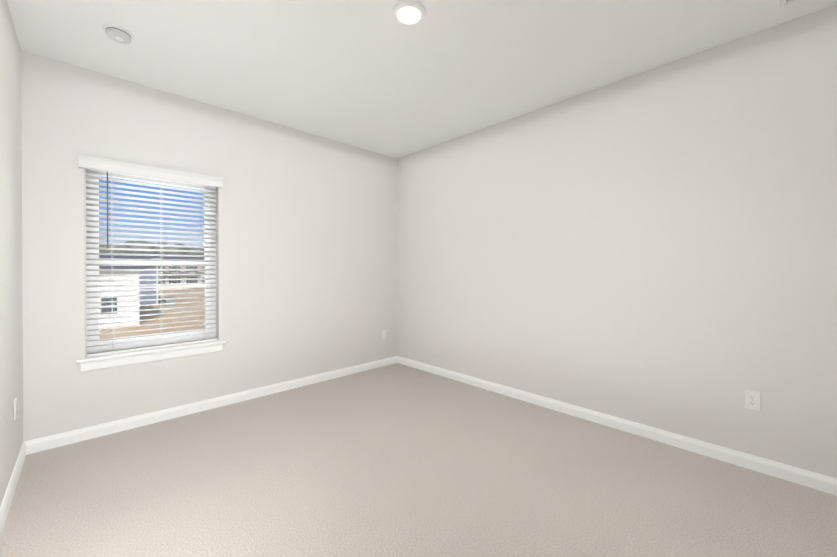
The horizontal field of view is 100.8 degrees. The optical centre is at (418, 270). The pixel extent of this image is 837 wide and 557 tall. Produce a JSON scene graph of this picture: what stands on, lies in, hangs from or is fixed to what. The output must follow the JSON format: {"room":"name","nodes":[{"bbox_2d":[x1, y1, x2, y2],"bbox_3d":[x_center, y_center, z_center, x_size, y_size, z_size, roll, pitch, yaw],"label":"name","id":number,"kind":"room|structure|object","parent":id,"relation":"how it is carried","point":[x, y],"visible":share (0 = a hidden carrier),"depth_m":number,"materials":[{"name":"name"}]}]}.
{"room":"empty bedroom","nodes":[
{"label":"empty bedroom","id":0,"kind":"room"},
{"bbox_2d":[0,0,22,505],"bbox_3d":[-1.224,-0.106,0.721,0.160,2.700,4.260,0,0,-44],"label":"wall","id":1,"kind":"structure","parent":0,"point":[11,351],"depth_m":1.94,"materials":[{"name":"white paint"}]},
{"bbox_2d":[14,398,16,420],"bbox_3d":[-2.370,0.817,2.038,0.008,0.115,0.070,0,0,-44],"label":"electrical outlet","id":2,"kind":"object","parent":1,"relation":"attached to","point":[15,408],"visible":1,"depth_m":2.02,"materials":[{"name":"white plastic"}]},
{"bbox_2d":[0,440,31,536],"bbox_3d":[-1.217,1.199,0.845,0.014,0.088,4.100,0,0,-44],"label":"baseboard","id":3,"kind":"structure","parent":1,"relation":"attached to","point":[26,448],"depth_m":1.92,"materials":[{"name":"white paint"}]},
{"bbox_2d":[21,50,397,441],"bbox_3d":[-1.516,-0.120,3.507,3.603,2.700,0.160,0,0,-44],"label":"wall","id":4,"kind":"structure","parent":0,"point":[306,259],"depth_m":3.15,"materials":[{"name":"white paint"}]},
{"bbox_2d":[76,168,225,371],"bbox_3d":[-2.154,-0.037,2.863,0.960,1.540,0.205,0,0,-44],"label":"window unit","id":5,"kind":"structure","parent":4,"relation":"in","point":[88,349],"depth_m":2.80,"materials":[{"name":"white plastic"}]},
{"bbox_2d":[79,155,222,356],"bbox_3d":[-2.123,-0.094,2.831,0.926,1.461,0.119,0,0,-44],"label":"window blinds","id":6,"kind":"object","parent":5,"relation":"attached to","point":[97,163],"visible":0.9,"depth_m":2.80,"materials":[{"name":"white plastic"}]},
{"bbox_2d":[32,356,395,452],"bbox_3d":[-1.461,1.186,3.446,3.210,0.088,0.014,0,0,-44],"label":"baseboard","id":7,"kind":"structure","parent":4,"relation":"attached to","point":[61,439],"depth_m":2.94,"materials":[{"name":"white paint"}]},
{"bbox_2d":[382,330,385,338],"bbox_3d":[-0.443,0.826,4.428,0.070,0.115,0.008,0,0,-44],"label":"electrical outlet","id":8,"kind":"object","parent":4,"relation":"attached to","point":[383,334],"visible":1,"depth_m":4.43,"materials":[{"name":"white plastic"}]},
{"bbox_2d":[0,363,836,556],"bbox_3d":[-0.039,1.298,1.980,3.603,0.120,4.420,0,0,-44],"label":"floor","id":9,"kind":"structure","parent":0,"point":[396,460],"depth_m":1.96,"materials":[{"name":"carpet"}]},
{"bbox_2d":[7,0,836,158],"bbox_3d":[-0.039,-1.522,1.966,3.603,0.120,4.420,0,0,-44],"label":"ceiling","id":10,"kind":"structure","parent":0,"point":[373,76],"depth_m":2.31,"materials":[{"name":"white paint"}]},
{"bbox_2d":[102,24,134,43],"bbox_3d":[-1.850,-1.444,2.138,0.154,0.039,0.154,0,0,-44],"label":"smoke detector","id":11,"kind":"object","parent":10,"relation":"attached to","point":[117,34],"visible":1,"depth_m":2.11,"materials":[{"name":"white plastic"}]},
{"bbox_2d":[392,0,425,24],"bbox_3d":[-0.054,-1.452,1.965,0.188,0.021,0.188,0,0,-44],"label":"recessed light","id":12,"kind":"object","parent":10,"relation":"in","point":[408,12],"visible":1,"depth_m":1.94,"materials":[{"name":"white plastic"}]},
{"bbox_2d":[780,0,797,6],"bbox_3d":[1.950,-1.456,1.726,0.355,0.010,0.205,0,0,-44],"label":"ceiling vent","id":13,"kind":"object","parent":10,"relation":"in","point":[783,3],"visible":1,"depth_m":1.88,"materials":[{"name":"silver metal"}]},
{"bbox_2d":[397,4,836,478],"bbox_3d":[1.257,-0.118,3.109,0.160,2.700,4.260,0,0,-44],"label":"wall","id":14,"kind":"structure","parent":0,"point":[656,247],"depth_m":2.49,"materials":[{"name":"white paint"}]},
{"bbox_2d":[396,356,836,495],"bbox_3d":[1.139,1.188,3.113,0.014,0.088,4.100,0,0,-44],"label":"baseboard","id":15,"kind":"structure","parent":14,"relation":"attached to","point":[816,481],"depth_m":2.49,"materials":[{"name":"white paint"}]},
{"bbox_2d":[745,390,759,410],"bbox_3d":[2.070,0.807,2.148,0.008,0.115,0.070,0,0,-44],"label":"electrical outlet","id":16,"kind":"object","parent":14,"relation":"attached to","point":[752,400],"visible":1,"depth_m":2.15,"materials":[{"name":"white plastic"}]},
{"label":"outside","id":17,"kind":"structure","parent":0,"visible":0},
{"bbox_2d":[100,287,204,340],"bbox_3d":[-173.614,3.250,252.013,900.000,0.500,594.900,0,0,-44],"label":"ground","id":18,"kind":"structure","parent":17,"point":[158,316],"depth_m":29.98,"materials":[{"name":"brown soil"}]},
{"bbox_2d":[99,255,144,327],"bbox_3d":[-29.266,1.378,25.827,12.950,5.483,11.700,0,0,-44],"label":"house","id":19,"kind":"structure","parent":18,"relation":"on","point":[119,299],"depth_m":25.41,"materials":[{"name":"white"}]},
{"bbox_2d":[99,241,203,257],"bbox_3d":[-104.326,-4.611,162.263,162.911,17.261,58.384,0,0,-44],"label":"tree","id":20,"kind":"object","parent":18,"relation":"on","point":[135,247],"depth_m":132.03,"materials":[{"name":"green plant"}]},
{"bbox_2d":[139,256,175,306],"bbox_3d":[-33.277,1.220,42.717,3.700,5.633,11.700,0,0,-44],"label":"house","id":21,"kind":"structure","parent":18,"relation":"on","point":[151,287],"depth_m":39.26,"materials":[{"name":"grey"}]},
{"bbox_2d":[143,253,204,287],"bbox_3d":[-55.680,-0.054,80.832,13.500,7.803,14.100,0,0,-44],"label":"house","id":22,"kind":"structure","parent":18,"relation":"on","point":[183,272],"depth_m":76.75,"materials":[{"name":"white"}]}
]}

